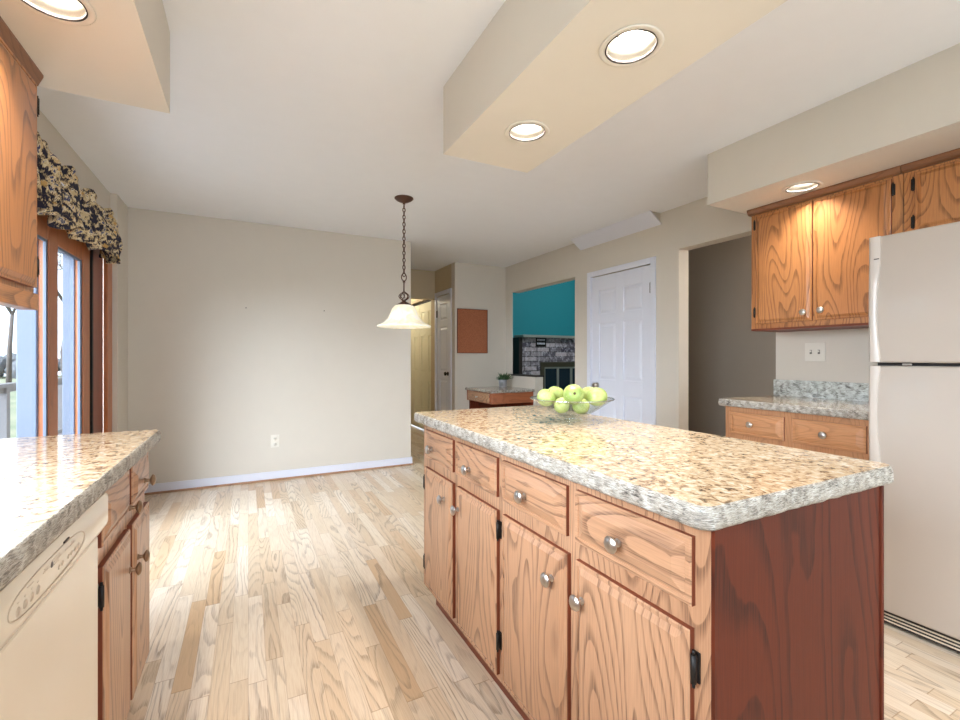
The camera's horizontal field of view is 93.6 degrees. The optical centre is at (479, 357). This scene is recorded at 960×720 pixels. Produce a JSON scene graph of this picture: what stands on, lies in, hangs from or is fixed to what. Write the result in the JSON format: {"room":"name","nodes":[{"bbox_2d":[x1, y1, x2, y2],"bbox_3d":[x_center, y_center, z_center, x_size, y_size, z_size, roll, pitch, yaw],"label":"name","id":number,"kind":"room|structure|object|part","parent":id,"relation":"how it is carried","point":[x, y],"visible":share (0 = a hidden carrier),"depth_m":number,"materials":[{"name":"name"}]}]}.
{"room":"kitchen","nodes":[
{"label":"kitchen","id":0,"kind":"room"},
{"bbox_2d":[37,111,127,431],"bbox_3d":[-1.280,-0.049,0.332,0.165,2.440,7.960,0,0,-27],"label":"wall","id":1,"kind":"structure","parent":0,"point":[57,144],"depth_m":3.51,"materials":[{"name":"beige paint"}]},
{"bbox_2d":[0,16,43,309],"bbox_3d":[-1.404,-0.554,1.058,0.366,0.794,0.885,0,0,-27],"label":"upper cabinet","id":2,"kind":"object","parent":1,"relation":"attached to","point":[20,77],"visible":1,"depth_m":1.35,"materials":[{"name":"brown wood"}]},
{"bbox_3d":[-1.293,-0.184,1.105,0.050,0.054,0.866,0,0,-27],"label":"light rail","id":3,"kind":"part","parent":2,"relation":"part of","materials":[{"name":"brown wood"}]},
{"bbox_3d":[-1.356,-0.931,1.082,0.196,0.040,0.885,0,0,-27],"label":"crown moulding","id":4,"kind":"part","parent":2,"relation":"part of","materials":[{"name":"brown wood"}]},
{"bbox_2d":[16,215,111,437],"bbox_3d":[-2.391,0.141,2.456,0.141,2.060,2.235,0,0,-27],"label":"door","id":5,"kind":"structure","parent":1,"relation":"in","point":[86,277],"depth_m":2.87,"materials":[{"name":"brown wood"}]},
{"bbox_3d":[-2.328,0.166,2.271,0.083,1.970,1.643,0,0,-27],"label":"frame","id":6,"kind":"part","parent":5,"relation":"part of","materials":[{"name":"brown wood"}]},
{"bbox_3d":[-2.272,-0.724,2.298,0.039,0.190,1.365,0,0,-27],"label":"rail","id":7,"kind":"part","parent":5,"relation":"part of","materials":[{"name":"brown wood"}]},
{"bbox_3d":[-2.340,0.141,2.483,0.026,2.060,2.235,0,0,-27],"label":"casing","id":8,"kind":"part","parent":5,"relation":"part of","materials":[{"name":"brown wood"}]},
{"bbox_2d":[37,131,122,263],"bbox_3d":[-2.310,-0.875,2.566,0.135,0.388,1.860,0,0,-27],"label":"window valance","id":9,"kind":"object","parent":1,"relation":"attached to","point":[60,197],"visible":0.79,"depth_m":2.50,"materials":[{"name":"fabric"}]},
{"bbox_2d":[128,207,410,483],"bbox_3d":[-1.911,-0.049,4.415,2.535,2.440,0.120,0,0,-27],"label":"wall","id":10,"kind":"structure","parent":0,"point":[233,345],"depth_m":4.25,"materials":[{"name":"beige paint"}]},
{"bbox_2d":[271,435,278,447],"bbox_3d":[-1.962,0.799,4.316,0.074,0.120,0.010,0,0,-27],"label":"wall outlet","id":11,"kind":"object","parent":10,"relation":"attached to","point":[274,438],"visible":1,"depth_m":4.31,"materials":[{"name":"beige plastic"}]},
{"bbox_2d":[145,456,411,492],"bbox_3d":[-1.882,1.129,4.421,2.502,0.085,0.135,0,0,-27],"label":"baseboard","id":12,"kind":"structure","parent":10,"relation":"attached to","point":[157,487],"depth_m":4.29,"materials":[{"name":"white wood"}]},
{"bbox_2d":[145,463,412,494],"bbox_3d":[-1.846,1.162,4.354,2.505,0.018,0.017,0,0,-27],"label":"trim","id":13,"kind":"structure","parent":10,"relation":"attached to","point":[257,481],"depth_m":4.27,"materials":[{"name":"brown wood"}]},
{"bbox_2d":[411,269,434,299],"bbox_3d":[-1.070,-1.064,6.488,0.855,0.410,0.120,0,0,-27],"label":"wall header","id":14,"kind":"structure","parent":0,"point":[422,281],"depth_m":6.55,"materials":[{"name":"beige paint"}]},
{"bbox_2d":[411,264,450,410],"bbox_3d":[-1.158,-0.049,7.725,0.120,2.440,3.600,0,0,-27],"label":"wall","id":15,"kind":"structure","parent":0,"point":[443,275],"depth_m":6.64,"materials":[{"name":"beige paint"}]},
{"bbox_2d":[411,303,419,427],"bbox_3d":[-1.139,0.127,7.700,0.050,2.048,0.680,0,0,-27],"label":"door","id":16,"kind":"structure","parent":15,"relation":"in","point":[415,333],"depth_m":7.59,"materials":[{"name":"beige paint"}]},
{"bbox_2d":[419,300,430,428],"bbox_3d":[-0.833,0.127,7.104,0.050,2.048,0.660,0,0,-27],"label":"door","id":17,"kind":"structure","parent":15,"relation":"in","point":[425,306],"depth_m":7.15,"materials":[{"name":"beige paint"}]},
{"bbox_2d":[435,288,451,410],"bbox_3d":[-0.526,0.116,6.340,0.091,2.110,0.596,0,0,-27],"label":"door","id":18,"kind":"structure","parent":15,"relation":"in","point":[443,304],"depth_m":6.35,"materials":[{"name":"white paint"}]},
{"bbox_2d":[451,262,505,409],"bbox_3d":[-0.007,-0.049,6.224,0.795,2.440,0.120,0,0,-27],"label":"wall","id":19,"kind":"structure","parent":0,"point":[474,286],"depth_m":6.16,"materials":[{"name":"beige paint"}]},
{"bbox_2d":[457,308,487,352],"bbox_3d":[-0.101,-0.357,6.099,0.456,0.596,0.017,0,0,-27],"label":"cork board","id":20,"kind":"object","parent":19,"relation":"attached to","point":[472,324],"visible":1,"depth_m":6.09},
{"bbox_2d":[37,0,959,270],"bbox_3d":[-0.402,-1.329,3.223,4.370,0.120,12.300,0,0,-27],"label":"ceiling","id":21,"kind":"structure","parent":0,"point":[304,114],"depth_m":2.41,"materials":[{"name":"paint"}]},
{"bbox_2d":[0,0,169,112],"bbox_3d":[-0.342,-1.111,-0.671,0.678,0.316,5.120,0,0,-27],"label":"soffit","id":22,"kind":"structure","parent":21,"relation":"attached to","point":[123,57],"depth_m":1.43,"materials":[{"name":"beige paint"}]},
{"bbox_2d":[15,0,96,25],"bbox_3d":[-1.141,-0.988,1.196,0.190,0.081,0.190,0,0,-27],"label":"recessed light","id":23,"kind":"object","parent":22,"relation":"attached to","point":[70,12],"visible":1,"depth_m":1.26,"materials":[{"name":"paint"}]},
{"bbox_2d":[377,195,430,328],"bbox_3d":[-0.604,-0.755,3.586,0.426,1.027,0.426,0,0,-27],"label":"pendant light","id":24,"kind":"object","parent":21,"relation":"hanging from","point":[403,315],"visible":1,"depth_m":3.52,"materials":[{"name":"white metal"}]},
{"bbox_3d":[-0.604,-0.599,3.586,0.048,0.149,0.021,0,0,-27],"label":"rod","id":25,"kind":"part","parent":24,"relation":"part of","materials":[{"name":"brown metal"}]},
{"bbox_3d":[-0.604,-0.331,3.586,0.426,0.177,0.426,0,0,-27],"label":"lamp shade","id":26,"kind":"part","parent":24,"relation":"part of","materials":[{"name":"white glass"}]},
{"bbox_3d":[-0.604,-0.931,3.586,0.022,0.582,0.021,0,0,18],"label":"chain","id":27,"kind":"part","parent":24,"relation":"part of","materials":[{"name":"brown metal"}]},
{"bbox_2d":[443,0,787,172],"bbox_3d":[0.758,-1.111,0.815,0.467,0.316,3.158,0,0,-27],"label":"soffit","id":28,"kind":"structure","parent":21,"relation":"attached to","point":[536,60],"depth_m":1.56,"materials":[{"name":"beige paint"}]},
{"bbox_2d":[504,120,549,142],"bbox_3d":[0.198,-0.988,1.902,0.190,0.081,0.190,0,0,-27],"label":"recessed light","id":29,"kind":"object","parent":28,"relation":"attached to","point":[527,131],"visible":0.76,"depth_m":1.95,"materials":[{"name":"paint"}]},
{"bbox_2d":[599,24,663,66],"bbox_3d":[0.462,-0.988,1.379,0.190,0.081,0.190,0,0,-27],"label":"recessed light","id":30,"kind":"object","parent":28,"relation":"attached to","point":[614,51],"visible":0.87,"depth_m":1.42,"materials":[{"name":"paint"}]},
{"bbox_2d":[708,43,959,213],"bbox_3d":[2.829,-1.111,0.811,0.667,0.316,4.857,0,0,-27],"label":"soffit","id":31,"kind":"structure","parent":21,"relation":"attached to","point":[911,113],"depth_m":2.19,"materials":[{"name":"beige paint"}]},
{"bbox_2d":[782,181,822,193],"bbox_3d":[1.799,-0.988,2.519,0.190,0.081,0.190,0,0,-27],"label":"recessed light","id":32,"kind":"object","parent":31,"relation":"attached to","point":[801,187],"visible":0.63,"depth_m":2.56,"materials":[{"name":"paint"}]},
{"bbox_2d":[126,424,959,719],"bbox_3d":[1.777,1.231,4.342,9.270,0.120,12.300,0,0,-27],"label":"floor","id":33,"kind":"structure","parent":0,"point":[304,598],"depth_m":1.98,"materials":[{"name":"brown wood"}]},
{"bbox_2d":[0,492,107,719],"bbox_3d":[-0.995,0.737,0.602,0.661,0.868,0.600,0,0,-27],"label":"dishwasher","id":34,"kind":"object","parent":33,"relation":"on","point":[49,610],"visible":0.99,"depth_m":0.78,"materials":[{"name":"plastic"}]},
{"bbox_3d":[-0.720,0.348,0.743,0.039,0.090,0.594,0,0,-27],"label":"control panel","id":35,"kind":"part","parent":34,"relation":"part of","materials":[{"name":"beige plastic"}]},
{"bbox_2d":[97,452,155,719],"bbox_3d":[-1.284,0.736,1.173,0.666,0.870,0.650,0,0,-27],"label":"base cabinet","id":36,"kind":"object","parent":33,"relation":"on","point":[123,543],"visible":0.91,"depth_m":1.26,"materials":[{"name":"brown wood"}]},
{"bbox_3d":[-0.976,0.394,1.210,0.020,0.130,0.275,0,0,-27],"label":"drawer","id":37,"kind":"part","parent":36,"relation":"part of","materials":[{"name":"brown wood"}]},
{"bbox_3d":[-0.976,0.771,1.210,0.020,0.530,0.275,0,0,-27],"label":"door","id":38,"kind":"part","parent":36,"relation":"part of","materials":[{"name":"brown wood"}]},
{"bbox_3d":[-0.997,0.434,1.309,0.031,0.037,0.037,0,0,-27],"label":"knob","id":39,"kind":"part","parent":36,"relation":"part of","materials":[{"name":"gold metal"}]},
{"bbox_3d":[-1.001,0.616,1.313,0.031,0.037,0.037,0,0,-27],"label":"knob","id":40,"kind":"part","parent":36,"relation":"part of","materials":[{"name":"gold metal"}]},
{"bbox_3d":[-1.112,0.771,1.475,0.020,0.530,0.250,0,0,-27],"label":"door","id":41,"kind":"part","parent":36,"relation":"part of","materials":[{"name":"brown wood"}]},
{"bbox_3d":[-1.112,0.394,1.475,0.020,0.130,0.250,0,0,-27],"label":"drawer","id":42,"kind":"part","parent":36,"relation":"part of","materials":[{"name":"brown wood"}]},
{"bbox_3d":[-1.051,0.621,1.411,0.031,0.037,0.037,0,0,-27],"label":"knob","id":43,"kind":"part","parent":36,"relation":"part of","materials":[{"name":"gold metal"}]},
{"bbox_3d":[-1.093,0.406,1.496,0.031,0.037,0.037,0,0,-27],"label":"knob","id":44,"kind":"part","parent":36,"relation":"part of","materials":[{"name":"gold metal"}]},
{"bbox_2d":[467,390,532,408],"bbox_3d":[0.228,0.800,5.879,0.652,0.742,0.700,0,0,-27],"label":"desk","id":45,"kind":"object","parent":33,"relation":"on","point":[476,399],"visible":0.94,"depth_m":5.66,"materials":[{"name":"brown wood"}]},
{"bbox_3d":[-0.022,0.497,5.745,0.020,0.115,0.600,0,0,-27],"label":"drawer","id":46,"kind":"part","parent":45,"relation":"part of","materials":[{"name":"brown wood"}]},
{"bbox_2d":[465,386,534,392],"bbox_3d":[0.245,0.414,5.872,0.633,0.032,0.733,0,0,-27],"label":"granite desktop","id":47,"kind":"object","parent":45,"relation":"on","point":[490,389],"visible":0.99,"depth_m":5.65,"materials":[{"name":"beige stone"}]},
{"bbox_2d":[496,372,510,386],"bbox_3d":[0.324,0.295,6.100,0.211,0.206,0.251,0,0,42],"label":"potted plant","id":48,"kind":"object","parent":47,"relation":"on","point":[503,378],"visible":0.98,"depth_m":6.05,"materials":[{"name":"green plant"}]},
{"bbox_3d":[0.309,0.346,6.095,0.116,0.103,0.116,0,0,-27],"label":"pot","id":49,"kind":"part","parent":48,"relation":"part of","materials":[{"name":"grey ceramic"}]},
{"bbox_3d":[0.266,0.868,5.901,0.565,0.606,0.695,0,0,-27],"label":"support panel","id":50,"kind":"part","parent":45,"relation":"part of","materials":[{"name":"red wood"}]},
{"bbox_2d":[513,335,574,411],"bbox_3d":[1.776,0.384,8.607,2.535,1.575,0.310,0,0,-27],"label":"fireplace","id":51,"kind":"object","parent":33,"relation":"on","point":[555,361],"visible":0.37,"depth_m":8.26,"materials":[{"name":"grey brick"}]},
{"bbox_3d":[0.663,0.406,8.075,0.070,1.530,0.240,0,0,-27],"label":"trim","id":52,"kind":"part","parent":51,"relation":"part of","materials":[{"name":"plastic"}]},
{"bbox_2d":[536,338,545,346],"bbox_3d":[1.106,-0.279,8.177,0.220,0.160,0.014,0,0,-27],"label":"wall plaque","id":53,"kind":"object","parent":51,"relation":"attached to","point":[540,342],"visible":0.91,"depth_m":8.17,"materials":[{"name":"black metal"}]},
{"bbox_2d":[514,335,574,338],"bbox_3d":[1.796,-0.382,8.618,2.490,0.045,0.310,0,0,-27],"label":"mantel shelf","id":54,"kind":"object","parent":51,"relation":"attached to","point":[520,336],"depth_m":8.14,"materials":[{"name":"paint"}]},
{"bbox_3d":[1.298,0.646,8.290,0.281,0.930,0.006,0,0,-27],"label":"glass door","id":55,"kind":"part","parent":51,"relation":"part of","materials":[{"name":"black glass"}]},
{"bbox_3d":[1.303,0.646,8.280,0.305,0.950,0.016,0,0,-27],"label":"door frame","id":56,"kind":"part","parent":51,"relation":"part of","materials":[{"name":"paint"}]},
{"bbox_3d":[1.716,0.601,8.498,1.400,1.040,0.050,0,0,-27],"label":"screen frame","id":57,"kind":"part","parent":51,"relation":"part of","materials":[{"name":"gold metal"}]},
{"bbox_3d":[1.573,0.646,8.432,0.281,0.930,0.006,0,0,-27],"label":"glass door","id":58,"kind":"part","parent":51,"relation":"part of","materials":[{"name":"black glass"}]},
{"bbox_3d":[1.579,0.646,8.422,0.305,0.950,0.016,0,0,-27],"label":"door frame","id":59,"kind":"part","parent":51,"relation":"part of","materials":[{"name":"paint"}]},
{"bbox_3d":[1.849,0.646,8.573,0.281,0.930,0.006,0,0,-27],"label":"glass door","id":60,"kind":"part","parent":51,"relation":"part of","materials":[{"name":"black glass"}]},
{"bbox_2d":[423,425,883,719],"bbox_3d":[0.324,0.736,1.581,0.658,0.870,1.492,0,0,-27],"label":"kitchen island","id":61,"kind":"object","parent":33,"relation":"on","point":[579,602],"visible":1,"depth_m":1.00,"materials":[{"name":"brown wood"}]},
{"bbox_3d":[-0.222,0.399,1.957,0.031,0.037,0.037,0,0,-27],"label":"knob","id":62,"kind":"part","parent":61,"relation":"part of","materials":[{"name":"silver metal"}]},
{"bbox_3d":[-0.179,0.393,1.931,0.020,0.128,0.310,0,0,-27],"label":"drawer","id":63,"kind":"part","parent":61,"relation":"part of","materials":[{"name":"brown wood"}]},
{"bbox_3d":[-0.178,0.768,1.930,0.020,0.536,0.314,0,0,-27],"label":"door","id":64,"kind":"part","parent":61,"relation":"part of","materials":[{"name":"brown wood"}]},
{"bbox_3d":[-0.160,0.579,1.840,0.031,0.037,0.037,0,0,-27],"label":"knob","id":65,"kind":"part","parent":61,"relation":"part of","materials":[{"name":"silver metal"}]},
{"bbox_3d":[-0.097,0.581,1.718,0.031,0.037,0.037,0,0,-27],"label":"knob","id":66,"kind":"part","parent":61,"relation":"part of","materials":[{"name":"silver metal"}]},
{"bbox_3d":[-0.052,0.405,1.626,0.031,0.037,0.037,0,0,-27],"label":"knob","id":67,"kind":"part","parent":61,"relation":"part of","materials":[{"name":"silver metal"}]},
{"bbox_3d":[-0.019,0.393,1.620,0.020,0.128,0.324,0,0,-27],"label":"drawer","id":68,"kind":"part","parent":61,"relation":"part of","materials":[{"name":"brown wood"}]},
{"bbox_3d":[-0.016,0.768,1.613,0.020,0.536,0.316,0,0,-27],"label":"door","id":69,"kind":"part","parent":61,"relation":"part of","materials":[{"name":"brown wood"}]},
{"bbox_3d":[0.116,0.401,1.300,0.031,0.037,0.037,0,0,-27],"label":"knob","id":70,"kind":"part","parent":61,"relation":"part of","materials":[{"name":"silver metal"}]},
{"bbox_3d":[0.146,0.393,1.298,0.020,0.128,0.325,0,0,-27],"label":"drawer","id":71,"kind":"part","parent":61,"relation":"part of","materials":[{"name":"brown wood"}]},
{"bbox_3d":[0.149,0.768,1.293,0.020,0.536,0.329,0,0,-27],"label":"door","id":72,"kind":"part","parent":61,"relation":"part of","materials":[{"name":"brown wood"}]},
{"bbox_3d":[0.176,0.583,1.185,0.031,0.037,0.037,0,0,-27],"label":"knob","id":73,"kind":"part","parent":61,"relation":"part of","materials":[{"name":"silver metal"}]},
{"bbox_3d":[0.232,0.585,1.078,0.031,0.037,0.037,0,0,-27],"label":"knob","id":74,"kind":"part","parent":61,"relation":"part of","materials":[{"name":"silver metal"}]},
{"bbox_3d":[0.285,0.401,0.970,0.031,0.037,0.037,0,0,-27],"label":"knob","id":75,"kind":"part","parent":61,"relation":"part of","materials":[{"name":"silver metal"}]},
{"bbox_3d":[0.312,0.393,0.974,0.020,0.128,0.331,0,0,-27],"label":"drawer","id":76,"kind":"part","parent":61,"relation":"part of","materials":[{"name":"brown wood"}]},
{"bbox_3d":[0.313,0.768,0.973,0.020,0.536,0.325,0,0,-27],"label":"door","id":77,"kind":"part","parent":61,"relation":"part of","materials":[{"name":"brown wood"}]},
{"bbox_2d":[414,405,893,530],"bbox_3d":[0.342,0.279,1.605,0.701,0.043,1.542,0,0,-27],"label":"island countertop","id":78,"kind":"structure","parent":61,"relation":"on","point":[697,480],"depth_m":1.10,"materials":[{"name":"beige stone"}]},
{"bbox_2d":[530,395,614,421],"bbox_3d":[0.373,0.210,1.835,0.339,0.094,0.339,0,0,-27],"label":"fruit bowl","id":79,"kind":"object","parent":78,"relation":"on","point":[536,395],"visible":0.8,"depth_m":1.74,"materials":[{"name":"clear glass"}]},
{"bbox_2d":[537,389,554,405],"bbox_3d":[0.265,0.160,1.806,0.074,0.071,0.073,0,0,-3],"label":"apple","id":80,"kind":"object","parent":79,"relation":"in","point":[544,394],"visible":0.99,"depth_m":1.78,"materials":[{"name":"green food"}]},
{"bbox_2d":[548,386,563,399],"bbox_3d":[0.313,0.149,1.862,0.072,0.071,0.072,0,0,-17],"label":"apple","id":81,"kind":"object","parent":79,"relation":"in","point":[558,392],"visible":0.45,"depth_m":1.83,"materials":[{"name":"green food"}]},
{"bbox_2d":[554,397,569,412],"bbox_3d":[0.324,0.189,1.788,0.062,0.063,0.062,0,0,-2],"label":"apple","id":82,"kind":"object","parent":79,"relation":"in","point":[562,406],"visible":0.94,"depth_m":1.77,"materials":[{"name":"green food"}]},
{"bbox_2d":[563,384,583,404],"bbox_3d":[0.363,0.143,1.751,0.077,0.080,0.077,0,0,-40],"label":"apple","id":83,"kind":"object","parent":79,"relation":"in","point":[572,392],"visible":0.98,"depth_m":1.73,"materials":[{"name":"green food"}]},
{"bbox_2d":[572,399,589,413],"bbox_3d":[0.400,0.192,1.790,0.068,0.066,0.067,0,0,-7],"label":"apple","id":84,"kind":"object","parent":79,"relation":"in","point":[583,406],"visible":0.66,"depth_m":1.76,"materials":[{"name":"green food"}]},
{"bbox_2d":[583,387,593,403],"bbox_3d":[0.457,0.156,1.879,0.074,0.070,0.073,0,0,2],"label":"apple","id":85,"kind":"object","parent":79,"relation":"on","point":[585,390],"visible":0.21,"depth_m":1.86,"materials":[{"name":"green food"}]},
{"bbox_2d":[586,387,607,405],"bbox_3d":[0.466,0.153,1.796,0.082,0.081,0.082,0,0,0],"label":"apple","id":86,"kind":"object","parent":79,"relation":"on","point":[595,395],"visible":0.95,"depth_m":1.77,"materials":[{"name":"green food"}]},
{"bbox_3d":[0.678,0.726,0.934,0.600,0.850,0.007,0,0,-27],"label":"panel","id":87,"kind":"part","parent":61,"relation":"part of","materials":[{"name":"red wood"}]},
{"bbox_3d":[0.950,0.736,1.069,0.012,0.870,0.010,0,0,-27],"label":"corner moulding","id":88,"kind":"part","parent":61,"relation":"part of","materials":[{"name":"red wood"}]},
{"bbox_2d":[726,406,868,459],"bbox_3d":[1.940,0.736,2.599,0.598,0.870,0.780,0,0,-27],"label":"base cabinet","id":89,"kind":"object","parent":33,"relation":"on","point":[847,437],"visible":0.3,"depth_m":2.43,"materials":[{"name":"brown wood"}]},
{"bbox_3d":[1.589,0.396,2.660,0.031,0.037,0.037,0,0,-27],"label":"knob","id":90,"kind":"part","parent":89,"relation":"part of","materials":[{"name":"silver metal"}]},
{"bbox_3d":[1.620,0.400,2.656,0.020,0.133,0.319,0,0,-27],"label":"drawer","id":91,"kind":"part","parent":89,"relation":"part of","materials":[{"name":"brown wood"}]},
{"bbox_2d":[718,395,868,419],"bbox_3d":[1.947,0.279,2.605,0.593,0.043,0.839,0,0,-27],"label":"countertop","id":92,"kind":"structure","parent":89,"relation":"on","point":[802,405],"depth_m":2.52,"materials":[{"name":"grey stone"}]},
{"bbox_3d":[1.764,0.399,2.320,0.031,0.037,0.037,0,0,-27],"label":"knob","id":93,"kind":"part","parent":89,"relation":"part of","materials":[{"name":"silver metal"}]},
{"bbox_3d":[1.789,0.400,2.327,0.020,0.133,0.335,0,0,-27],"label":"drawer","id":94,"kind":"part","parent":89,"relation":"part of","materials":[{"name":"brown wood"}]},
{"bbox_2d":[869,221,959,652],"bbox_3d":[2.232,0.315,1.815,0.770,1.688,0.790,0,0,-27],"label":"refrigerator","id":95,"kind":"object","parent":33,"relation":"on","point":[914,275],"visible":0.8,"depth_m":1.85,"materials":[{"name":"plastic"}]},
{"bbox_3d":[1.732,0.294,1.977,0.028,0.514,0.041,0,0,-27],"label":"handle","id":96,"kind":"part","parent":95,"relation":"part of","materials":[{"name":"white plastic"}]},
{"bbox_2d":[869,221,959,362],"bbox_3d":[1.927,-0.254,1.659,0.085,0.551,0.790,0,0,-27],"label":"freezer","id":97,"kind":"object","parent":95,"relation":"in","point":[914,275],"depth_m":1.86,"materials":[{"name":"metal"}]},
{"bbox_3d":[1.934,0.566,1.663,0.070,1.061,0.790,0,0,-27],"label":"door","id":98,"kind":"part","parent":95,"relation":"part of","materials":[{"name":"white metal"}]},
{"bbox_3d":[-0.557,0.736,-0.244,0.666,0.870,1.275,0,0,-27],"label":"base cabinet","id":99,"kind":"object","parent":33,"relation":"on","visible":0},
{"bbox_2d":[0,430,160,589],"bbox_3d":[-0.851,0.279,0.317,0.676,0.043,2.607,0,0,-27],"label":"countertop","id":100,"kind":"structure","parent":99,"relation":"on","point":[47,483],"depth_m":0.96,"materials":[{"name":"beige stone"}]},
{"bbox_2d":[513,280,574,337],"bbox_3d":[2.599,-0.579,7.327,5.080,3.500,3.580,0,0,-27],"label":"wall","id":101,"kind":"structure","parent":0,"point":[549,310],"depth_m":8.52,"materials":[{"name":"teal paint"}]},
{"bbox_2d":[511,374,543,376],"bbox_3d":[0.623,0.236,5.966,0.144,0.020,0.575,0,0,-27],"label":"trim","id":102,"kind":"structure","parent":101,"relation":"on","point":[526,375],"depth_m":5.85,"materials":[{"name":"paint"}]},
{"bbox_2d":[506,197,877,429],"bbox_3d":[2.374,-0.049,2.557,0.120,2.440,8.580,0,0,-27],"label":"wall","id":103,"kind":"structure","parent":0,"point":[696,224],"depth_m":3.86,"materials":[{"name":"beige paint"}]},
{"bbox_2d":[571,211,660,249],"bbox_3d":[1.280,-1.218,4.401,0.140,0.102,1.080,0,0,-27],"label":"trim","id":104,"kind":"structure","parent":103,"relation":"attached to","point":[649,219],"depth_m":4.31,"materials":[{"name":"white paint"}]},
{"bbox_2d":[587,256,655,424],"bbox_3d":[1.384,0.136,4.418,0.161,2.070,0.905,0,0,-27],"label":"door","id":105,"kind":"structure","parent":103,"relation":"in","point":[621,306],"depth_m":4.36,"materials":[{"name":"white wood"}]},
{"bbox_3d":[1.194,0.286,4.672,0.056,0.057,0.057,0,0,-27],"label":"knob","id":106,"kind":"part","parent":105,"relation":"part of","materials":[{"name":"silver metal"}]},
{"bbox_2d":[805,343,825,360],"bbox_3d":[2.135,-0.036,2.876,0.014,0.116,0.116,0,0,-27],"label":"switch plate","id":107,"kind":"object","parent":103,"relation":"attached to","point":[813,351],"visible":1,"depth_m":2.87,"materials":[{"name":"beige plastic"}]},
{"bbox_2d":[773,379,868,401],"bbox_3d":[2.205,0.203,2.727,0.022,0.108,0.820,0,0,-27],"label":"backsplash","id":108,"kind":"structure","parent":103,"relation":"attached to","point":[850,391],"depth_m":2.82,"materials":[{"name":"grey stone"}]},
{"bbox_2d":[747,166,903,331],"bbox_3d":[2.051,-0.562,2.653,0.363,0.780,0.772,0,0,-27],"label":"upper cabinet","id":109,"kind":"object","parent":103,"relation":"attached to","point":[810,250],"visible":0.8,"depth_m":2.55,"materials":[{"name":"brown wood"}]},
{"bbox_3d":[1.843,-0.559,2.748,0.020,0.690,0.325,0,0,-27],"label":"door","id":110,"kind":"part","parent":109,"relation":"part of","materials":[{"name":"brown wood"}]},
{"bbox_3d":[1.879,-0.264,2.624,0.031,0.037,0.037,0,0,-27],"label":"knob","id":111,"kind":"part","parent":109,"relation":"part of","materials":[{"name":"silver metal"}]},
{"bbox_3d":[1.920,-0.269,2.544,0.031,0.037,0.037,0,0,-27],"label":"knob","id":112,"kind":"part","parent":109,"relation":"part of","materials":[{"name":"silver metal"}]},
{"bbox_3d":[1.989,-0.934,2.621,0.190,0.035,0.772,0,0,-27],"label":"crown moulding","id":113,"kind":"part","parent":109,"relation":"part of","materials":[{"name":"brown wood"}]},
{"bbox_3d":[2.002,-0.559,2.438,0.020,0.690,0.348,0,0,-27],"label":"door","id":114,"kind":"part","parent":109,"relation":"part of","materials":[{"name":"brown wood"}]},
{"bbox_2d":[901,148,959,231],"bbox_3d":[2.442,-0.773,1.892,0.363,0.358,0.934,0,0,-27],"label":"upper cabinet","id":115,"kind":"object","parent":103,"relation":"attached to","point":[932,183],"visible":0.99,"depth_m":2.14,"materials":[{"name":"brown wood"}]},
{"bbox_3d":[2.380,-0.934,1.860,0.190,0.035,0.934,0,0,-27],"label":"crown moulding","id":116,"kind":"part","parent":115,"relation":"part of","materials":[{"name":"brown wood"}]},
{"bbox_3d":[2.216,-0.761,2.023,0.020,0.285,0.403,0,0,-27],"label":"door","id":117,"kind":"part","parent":115,"relation":"part of","materials":[{"name":"brown wood"}]},
{"bbox_2d":[688,235,775,436],"bbox_3d":[2.523,-0.529,3.635,1.130,3.400,3.160,0,0,-27],"label":"wall","id":118,"kind":"structure","parent":0,"point":[727,359],"depth_m":4.65,"materials":[{"name":"grey paint"}]},
{"label":"outside","id":119,"kind":"structure","parent":0,"visible":0},
{"bbox_3d":[-3.917,1.236,3.609,1.530,0.070,8.000,0,0,-27],"label":"deck","id":120,"kind":"object","parent":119,"visible":0},
{"bbox_2d":[0,377,61,438],"bbox_3d":[-4.623,0.751,3.527,0.120,0.900,7.500,0,0,-27],"label":"deck railing","id":121,"kind":"object","parent":120,"relation":"on","point":[5,388],"visible":0.4,"depth_m":5.17,"materials":[{"name":"white wood"}]},
{"bbox_3d":[-5.466,0.771,5.169,0.090,0.860,0.090,0,0,-27],"label":"post","id":122,"kind":"part","parent":121,"relation":"part of","materials":[{"name":"white wood"}]},
{"bbox_3d":[-4.623,0.351,3.527,0.120,0.100,7.500,0,0,-27],"label":"rail","id":123,"kind":"part","parent":121,"relation":"part of","materials":[{"name":"grey wood"}]},
{"bbox_3d":[-6.311,0.771,6.814,0.090,0.860,0.090,0,0,-27],"label":"post","id":124,"kind":"part","parent":121,"relation":"part of","materials":[{"name":"white wood"}]},
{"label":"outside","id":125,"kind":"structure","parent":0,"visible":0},
{"bbox_2d":[0,375,60,437],"bbox_3d":[-36.304,1.931,3.835,58.920,0.280,80.000,0,0,-27],"label":"lawn","id":126,"kind":"structure","parent":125,"point":[3,378],"depth_m":15.56,"materials":[{"name":"green plant"}]},
{"bbox_2d":[0,353,60,378],"bbox_3d":[-47.940,0.776,37.499,50.914,2.982,9.774,0,0,-33],"label":"brush","id":127,"kind":"object","parent":126,"relation":"on","point":[3,359],"visible":0.02,"depth_m":38.55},
{"bbox_2d":[6,259,61,382],"bbox_3d":[-33.261,-4.928,31.910,8.621,13.446,6.870,0,0,-11],"label":"bare tree","id":128,"kind":"object","parent":126,"relation":"on","point":[12,312],"visible":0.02,"depth_m":32.16,"materials":[{"name":"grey plant"}]},
{"bbox_2d":[58,253,61,376],"bbox_3d":[-18.601,-3.068,18.936,5.416,9.738,10.004,0,0,22],"label":"bare tree","id":129,"kind":"object","parent":126,"relation":"on","point":[59,263],"visible":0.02,"depth_m":20.42,"materials":[{"name":"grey plant"}]}
]}

